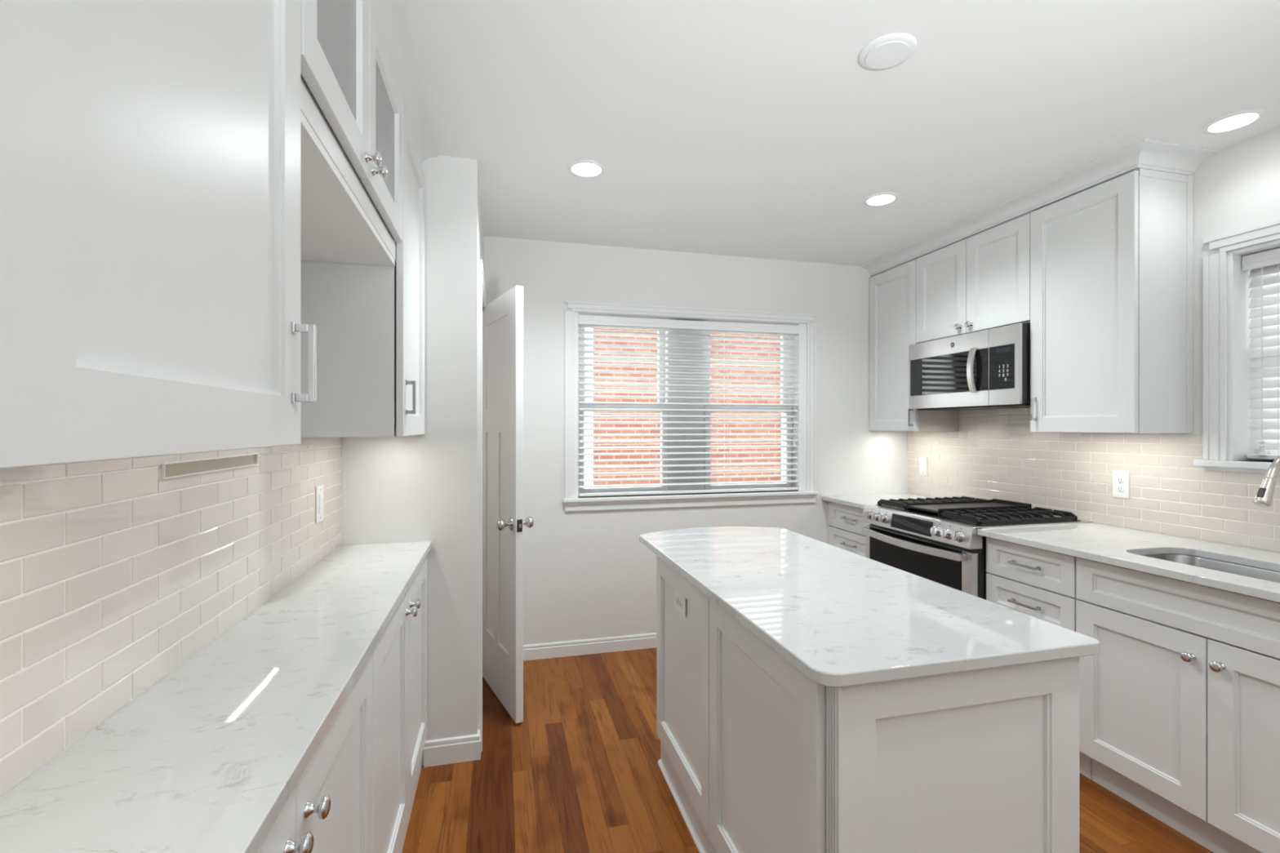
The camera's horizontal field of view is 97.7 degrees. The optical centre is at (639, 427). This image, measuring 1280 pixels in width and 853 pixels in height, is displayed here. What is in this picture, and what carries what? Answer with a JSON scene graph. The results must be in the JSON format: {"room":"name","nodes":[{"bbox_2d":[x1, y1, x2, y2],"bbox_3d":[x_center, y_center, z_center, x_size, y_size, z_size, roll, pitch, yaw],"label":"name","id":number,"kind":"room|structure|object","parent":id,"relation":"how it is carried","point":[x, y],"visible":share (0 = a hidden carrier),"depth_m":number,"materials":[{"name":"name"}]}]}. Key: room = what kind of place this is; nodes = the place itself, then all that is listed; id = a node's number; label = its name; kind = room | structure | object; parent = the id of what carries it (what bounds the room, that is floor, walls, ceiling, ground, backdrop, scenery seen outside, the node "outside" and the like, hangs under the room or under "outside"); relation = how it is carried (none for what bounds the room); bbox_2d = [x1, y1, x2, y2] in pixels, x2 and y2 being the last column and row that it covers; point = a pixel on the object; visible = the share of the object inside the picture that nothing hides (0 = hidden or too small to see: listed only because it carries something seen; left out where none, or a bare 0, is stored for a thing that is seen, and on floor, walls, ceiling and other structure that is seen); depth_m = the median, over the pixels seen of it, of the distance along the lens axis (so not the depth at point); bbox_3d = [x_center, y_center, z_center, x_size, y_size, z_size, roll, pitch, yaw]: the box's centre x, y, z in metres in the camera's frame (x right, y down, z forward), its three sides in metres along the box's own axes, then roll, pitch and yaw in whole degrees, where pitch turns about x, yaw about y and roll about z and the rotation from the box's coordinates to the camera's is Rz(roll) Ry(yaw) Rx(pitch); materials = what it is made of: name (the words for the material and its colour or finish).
{"room":"kitchen","nodes":[
{"label":"kitchen","id":0,"kind":"room"},
{"bbox_2d":[341,155,477,765],"bbox_3d":[-0.993,0.131,2.274,0.638,2.495,0.045,0,0,-14],"label":"wall","id":1,"kind":"structure","parent":0,"point":[423,487],"depth_m":2.30,"materials":[{"name":"white paint"}]},
{"bbox_2d":[371,0,438,166],"bbox_3d":[-0.497,-1.082,0.816,0.076,0.070,3.024,0,0,-14],"label":"trim","id":2,"kind":"structure","parent":1,"relation":"attached to","point":[391,15],"depth_m":1.72,"materials":[{"name":"white paint"}]},
{"bbox_2d":[423,728,480,767],"bbox_3d":[-0.776,1.328,2.319,0.222,0.100,0.054,0,0,-14],"label":"baseboard","id":3,"kind":"structure","parent":1,"relation":"attached to","point":[450,750],"depth_m":2.29,"materials":[{"name":"white paint"}]},
{"bbox_2d":[477,167,484,272],"bbox_3d":[-0.849,0.131,2.805,0.100,2.495,0.914,0,0,-14],"label":"wall","id":4,"kind":"structure","parent":0,"point":[480,227],"depth_m":2.59,"materials":[{"name":"white paint"}]},
{"bbox_2d":[477,259,487,751],"bbox_3d":[-0.835,0.332,2.788,0.119,2.092,0.879,0,0,-14],"label":"trim","id":5,"kind":"structure","parent":4,"relation":"attached to","point":[482,297],"depth_m":2.37,"materials":[{"name":"white paint"}]},
{"bbox_2d":[482,285,533,723],"bbox_3d":[-0.694,0.355,2.865,0.174,2.022,0.640,0,0,-25],"label":"door","id":6,"kind":"structure","parent":4,"relation":"in","point":[503,522],"depth_m":2.75,"materials":[{"name":"white paint"}]},
{"bbox_2d":[484,235,907,644],"bbox_3d":[-0.148,0.131,3.534,4.430,2.495,0.160,0,0,-14],"label":"wall","id":7,"kind":"structure","parent":0,"point":[588,575],"depth_m":3.48,"materials":[{"name":"white paint"}]},
{"bbox_2d":[523,632,656,660],"bbox_3d":[0.185,1.335,3.528,2.257,0.087,0.014,0,0,-14],"label":"baseboard","id":8,"kind":"structure","parent":7,"relation":"attached to","point":[611,644],"depth_m":3.40,"materials":[{"name":"white paint"}]},
{"bbox_2d":[562,300,818,511],"bbox_3d":[0.349,-0.129,3.640,1.713,1.270,0.195,0,0,-14],"label":"window","id":9,"kind":"structure","parent":7,"relation":"in","point":[806,343],"depth_m":3.64,"materials":[{"name":"white paint"}]},
{"bbox_2d":[578,315,799,496],"bbox_3d":[0.355,-0.131,3.613,1.517,1.107,0.071,0,0,-14],"label":"window blind","id":10,"kind":"object","parent":9,"relation":"attached to","point":[584,322],"visible":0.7,"depth_m":3.60,"materials":[{"name":"white plastic"}]},
{"bbox_2d":[401,647,1213,852],"bbox_3d":[0.516,1.408,0.843,4.610,0.060,5.784,0,0,-14],"label":"floor","id":11,"kind":"structure","parent":0,"point":[580,772],"depth_m":2.15,"materials":[{"name":"brown wood"}]},
{"bbox_2d":[257,650,373,852],"bbox_3d":[-0.639,0.934,0.775,0.354,0.887,1.024,0,0,-14],"label":"base cabinet","id":12,"kind":"object","parent":11,"relation":"on","point":[329,809],"visible":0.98,"depth_m":1.07,"materials":[{"name":"white paint"}]},
{"bbox_2d":[0,541,431,852],"bbox_3d":[-0.660,0.477,0.826,0.338,0.027,2.924,0,0,-14],"label":"countertop","id":13,"kind":"structure","parent":12,"relation":"on","point":[207,758],"depth_m":0.84,"materials":[{"name":"white stone"}]},
{"bbox_2d":[373,556,426,852],"bbox_3d":[-0.886,0.934,1.759,0.354,0.887,1.004,0,0,-14],"label":"base cabinet","id":14,"kind":"object","parent":11,"relation":"on","point":[400,653],"visible":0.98,"depth_m":1.69,"materials":[{"name":"white paint"}]},
{"bbox_2d":[827,501,870,557],"bbox_3d":[1.636,0.934,3.644,0.674,0.887,0.490,0,0,-14],"label":"base cabinet","id":15,"kind":"object","parent":11,"relation":"on","point":[845,523],"visible":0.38,"depth_m":3.60,"materials":[{"name":"white paint"}]},
{"bbox_2d":[822,493,935,509],"bbox_3d":[1.628,0.477,3.643,0.691,0.027,0.490,0,0,-14],"label":"countertop","id":16,"kind":"structure","parent":15,"relation":"on","point":[859,501],"depth_m":3.70,"materials":[{"name":"white stone"}]},
{"bbox_2d":[656,555,1079,852],"bbox_3d":[0.517,0.934,1.770,0.623,0.887,1.263,0,0,-14],"label":"kitchen island","id":17,"kind":"object","parent":11,"relation":"on","point":[757,755],"visible":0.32,"depth_m":1.22,"materials":[{"name":"white paint"}]},
{"bbox_2d":[674,587,685,617],"bbox_3d":[0.143,0.626,2.007,0.008,0.074,0.120,0,0,-14],"label":"outlet","id":18,"kind":"object","parent":17,"relation":"attached to","point":[679,600],"visible":0.95,"depth_m":2.00,"materials":[{"name":"white plastic"}]},
{"bbox_2d":[675,595,679,604],"bbox_3d":[0.136,0.626,2.026,0.003,0.033,0.033,0,0,-14],"label":"receptacle","id":19,"kind":"object","parent":18,"relation":"attached to","point":[677,597],"depth_m":2.02,"materials":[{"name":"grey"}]},
{"bbox_2d":[679,599,682,608],"bbox_3d":[0.145,0.626,1.987,0.003,0.033,0.033,0,0,-14],"label":"receptacle","id":20,"kind":"object","parent":18,"relation":"attached to","point":[680,600],"depth_m":1.98,"materials":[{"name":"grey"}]},
{"bbox_2d":[639,526,1099,687],"bbox_3d":[0.489,0.477,1.866,0.688,0.027,1.523,0,0,-14],"label":"island countertop","id":21,"kind":"structure","parent":17,"relation":"on","point":[841,617],"depth_m":1.41,"materials":[{"name":"white stone"}]},
{"bbox_2d":[862,496,1091,599],"bbox_3d":[1.738,0.892,3.013,0.764,0.971,0.784,0,0,-14],"label":"range","id":22,"kind":"object","parent":11,"relation":"on","point":[936,540],"visible":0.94,"depth_m":2.82,"materials":[{"name":"silver metal"}]},
{"bbox_2d":[866,504,1091,528],"bbox_3d":[1.773,0.463,3.021,0.692,0.010,0.784,0,0,-14],"label":"cooktop","id":23,"kind":"object","parent":22,"relation":"in","point":[935,519],"depth_m":2.74,"materials":[{"name":"black metal"}]},
{"bbox_2d":[986,537,1091,779],"bbox_3d":[1.937,0.934,2.443,0.674,0.887,0.413,0,0,-14],"label":"base cabinet","id":24,"kind":"object","parent":11,"relation":"on","point":[1040,584],"visible":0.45,"depth_m":2.34,"materials":[{"name":"white paint"}]},
{"bbox_2d":[1075,557,1279,852],"bbox_3d":[2.086,0.934,1.839,0.677,0.887,0.830,0,0,-14],"label":"base cabinet","id":25,"kind":"object","parent":11,"relation":"on","point":[1180,699],"visible":1,"depth_m":1.83,"materials":[{"name":"white paint"}]},
{"bbox_3d":[2.344,0.934,0.876,0.644,0.887,1.161,0,0,-14],"label":"base cabinet","id":26,"kind":"object","parent":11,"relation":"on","visible":0},
{"bbox_2d":[977,522,1279,602],"bbox_3d":[2.171,0.477,1.475,0.691,0.027,2.407,0,0,-14],"label":"countertop","id":27,"kind":"structure","parent":26,"relation":"on","point":[1122,547],"depth_m":2.14,"materials":[{"name":"white stone"}]},
{"bbox_2d":[1142,553,1279,582],"bbox_3d":[2.034,0.594,1.825,0.385,0.204,0.740,0,0,-14],"label":"sink","id":28,"kind":"object","parent":27,"relation":"in","point":[1229,567],"visible":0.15,"depth_m":2.05,"materials":[{"name":"silver metal"}]},
{"bbox_2d":[1253,455,1279,507],"bbox_3d":[2.187,0.273,1.823,0.308,0.382,0.151,0,0,-14],"label":"faucet","id":29,"kind":"object","parent":27,"relation":"on","point":[1264,496],"visible":1,"depth_m":1.83,"materials":[{"name":"silver metal"}]},
{"bbox_2d":[403,0,1279,266],"bbox_3d":[0.516,-1.151,0.843,4.610,0.093,5.784,0,0,-14],"label":"ceiling","id":30,"kind":"structure","parent":0,"point":[743,128],"depth_m":1.93,"materials":[{"name":"white paint"}]},
{"bbox_2d":[567,160,605,177],"bbox_3d":[-0.231,-1.114,2.413,0.164,0.006,0.164,0,0,-14],"label":"recessed light","id":31,"kind":"object","parent":30,"relation":"in","point":[580,168],"visible":1,"depth_m":2.40,"materials":[{"name":"white paint"}]},
{"bbox_2d":[572,163,600,176],"bbox_3d":[-0.231,-1.115,2.413,0.126,0.003,0.126,0,0,-14],"label":"diffuser","id":32,"kind":"object","parent":31,"relation":"attached to","point":[578,169],"depth_m":2.41,"materials":[{"name":"white plastic"}]},
{"bbox_2d":[862,192,898,206],"bbox_3d":[1.178,-1.114,2.735,0.164,0.006,0.164,0,0,-14],"label":"recessed light","id":33,"kind":"object","parent":30,"relation":"in","point":[880,199],"visible":1,"depth_m":2.73,"materials":[{"name":"white paint"}]},
{"bbox_2d":[866,195,894,204],"bbox_3d":[1.178,-1.115,2.735,0.126,0.003,0.126,0,0,-14],"label":"diffuser","id":34,"kind":"object","parent":33,"relation":"attached to","point":[873,199],"depth_m":2.73,"materials":[{"name":"white plastic"}]},
{"bbox_2d":[1200,109,1266,134],"bbox_3d":[2.165,-1.114,2.041,0.164,0.006,0.164,0,0,-14],"label":"recessed light","id":35,"kind":"object","parent":30,"relation":"in","point":[1241,119],"visible":1,"depth_m":2.03,"materials":[{"name":"white paint"}]},
{"bbox_2d":[1208,113,1257,131],"bbox_3d":[2.165,-1.115,2.041,0.126,0.003,0.126,0,0,-14],"label":"diffuser","id":36,"kind":"object","parent":35,"relation":"attached to","point":[1232,122],"depth_m":2.04,"materials":[{"name":"white plastic"}]},
{"bbox_2d":[929,127,1279,523],"bbox_3d":[2.669,0.131,1.279,0.180,2.495,5.584,0,0,-14],"label":"wall","id":37,"kind":"structure","parent":0,"point":[1236,188],"depth_m":2.23,"materials":[{"name":"white paint"}]},
{"bbox_2d":[869,257,958,431],"bbox_3d":[1.788,-0.516,3.703,0.349,1.081,0.450,0,0,-14],"label":"upper cabinet","id":38,"kind":"object","parent":37,"relation":"attached to","point":[892,291],"visible":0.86,"depth_m":3.65,"materials":[{"name":"white paint"}]},
{"bbox_2d":[915,209,1035,342],"bbox_3d":[1.935,-0.786,3.113,0.352,0.542,0.764,0,0,-14],"label":"upper cabinet","id":39,"kind":"object","parent":37,"relation":"attached to","point":[980,281],"visible":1,"depth_m":3.02,"materials":[{"name":"white paint"}]},
{"bbox_2d":[908,323,1030,410],"bbox_3d":[1.903,-0.305,3.106,0.403,0.402,0.758,0,0,-14],"label":"microwave","id":40,"kind":"object","parent":39,"relation":"attached to","point":[989,369],"visible":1,"depth_m":2.95,"materials":[{"name":"silver metal"}]},
{"bbox_2d":[860,138,1217,276],"bbox_3d":[1.929,-1.085,3.063,0.390,0.065,1.762,0,0,-14],"label":"trim","id":41,"kind":"structure","parent":37,"relation":"attached to","point":[1149,154],"depth_m":2.52,"materials":[{"name":"white paint"}]},
{"bbox_2d":[907,408,1279,552],"bbox_3d":[2.336,0.176,2.226,0.005,0.576,3.583,0,0,-14],"label":"backsplash","id":42,"kind":"structure","parent":37,"relation":"attached to","point":[993,453],"depth_m":2.70,"materials":[{"name":"beige tile"}]},
{"bbox_2d":[919,457,927,475],"bbox_3d":[1.932,0.264,3.816,0.008,0.125,0.072,0,0,-14],"label":"light switch","id":43,"kind":"object","parent":42,"relation":"attached to","point":[922,460],"visible":1,"depth_m":3.81,"materials":[{"name":"white plastic"}]},
{"bbox_2d":[1112,470,1129,498],"bbox_3d":[2.236,0.264,2.600,0.008,0.125,0.072,0,0,-14],"label":"outlet","id":44,"kind":"object","parent":42,"relation":"attached to","point":[1121,479],"visible":1,"depth_m":2.59,"materials":[{"name":"white plastic"}]},
{"bbox_2d":[1116,476,1124,483],"bbox_3d":[2.234,0.244,2.600,0.003,0.033,0.033,0,0,-14],"label":"receptacle","id":45,"kind":"object","parent":44,"relation":"attached to","point":[1119,479],"depth_m":2.60,"materials":[{"name":"grey plastic"}]},
{"bbox_2d":[1116,484,1124,492],"bbox_3d":[2.234,0.284,2.600,0.003,0.033,0.033,0,0,-14],"label":"receptacle","id":46,"kind":"object","parent":44,"relation":"attached to","point":[1120,488],"depth_m":2.60,"materials":[{"name":"grey plastic"}]},
{"bbox_2d":[1030,168,1193,433],"bbox_3d":[2.087,-0.516,2.517,0.347,1.081,0.464,0,0,-14],"label":"upper cabinet","id":47,"kind":"object","parent":37,"relation":"attached to","point":[1112,260],"visible":1,"depth_m":2.34,"materials":[{"name":"white paint"}]},
{"bbox_2d":[1193,218,1279,474],"bbox_3d":[2.506,-0.298,1.849,0.220,0.943,0.990,0,0,-14],"label":"window","id":48,"kind":"structure","parent":37,"relation":"in","point":[1215,266],"depth_m":2.22,"materials":[{"name":"white paint"}]},
{"bbox_2d":[1241,248,1279,459],"bbox_3d":[2.513,-0.278,1.851,0.071,0.802,0.774,0,0,-14],"label":"window blind","id":49,"kind":"object","parent":48,"relation":"attached to","point":[1264,266],"visible":0.98,"depth_m":2.17,"materials":[{"name":"white plastic"}]},
{"bbox_3d":[-0.677,0.130,-0.054,0.120,2.495,4.625,0,0,-14],"label":"wall","id":50,"kind":"structure","parent":0,"visible":0},
{"bbox_2d":[0,0,316,469],"bbox_3d":[-0.594,-0.513,0.567,0.341,1.078,0.539,0,0,-14],"label":"upper cabinet","id":51,"kind":"object","parent":50,"relation":"attached to","point":[150,149],"visible":1,"depth_m":0.50,"materials":[{"name":"white paint"}]},
{"bbox_2d":[0,437,342,798],"bbox_3d":[-0.823,0.248,0.786,0.005,0.432,2.924,0,0,-14],"label":"backsplash","id":52,"kind":"structure","parent":50,"relation":"attached to","point":[114,574],"depth_m":0.93,"materials":[{"name":"beige tile"}]},
{"bbox_2d":[161,453,258,479],"bbox_3d":[-0.929,0.081,1.230,0.005,0.029,0.413,0,0,-14],"label":"outlet strip","id":53,"kind":"object","parent":52,"relation":"attached to","point":[180,468],"visible":1,"depth_m":1.18,"materials":[{"name":"beige plastic"}]},
{"bbox_2d":[315,484,323,523],"bbox_3d":[-1.102,0.262,1.925,0.008,0.125,0.072,0,0,-14],"label":"light switch","id":54,"kind":"object","parent":52,"relation":"attached to","point":[319,489],"visible":1,"depth_m":1.91,"materials":[{"name":"white plastic"}]},
{"bbox_2d":[300,0,402,266],"bbox_3d":[-0.771,-0.779,1.281,0.345,0.545,0.927,0,0,-14],"label":"upper cabinet","id":55,"kind":"object","parent":50,"relation":"attached to","point":[351,103],"visible":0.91,"depth_m":1.25,"materials":[{"name":"white wood"}]},
{"bbox_2d":[300,105,424,437],"bbox_3d":[-0.950,-0.511,1.988,0.342,1.082,0.529,0,0,-14],"label":"upper cabinet","id":56,"kind":"object","parent":50,"relation":"attached to","point":[369,319],"visible":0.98,"depth_m":1.75,"materials":[{"name":"white paint"}]},
{"label":"outside","id":57,"kind":"structure","parent":0,"visible":0},
{"bbox_3d":[-0.949,1.778,12.022,28.000,0.200,16.216,0,0,-14],"label":"ground","id":58,"kind":"structure","parent":57,"visible":0},
{"bbox_2d":[584,328,784,488],"bbox_3d":[0.454,-0.042,9.752,3.220,3.440,3.300,0,0,-14],"label":"brick wall","id":59,"kind":"structure","parent":58,"relation":"on","point":[586,425],"depth_m":8.31,"materials":[{"name":"red brick"}]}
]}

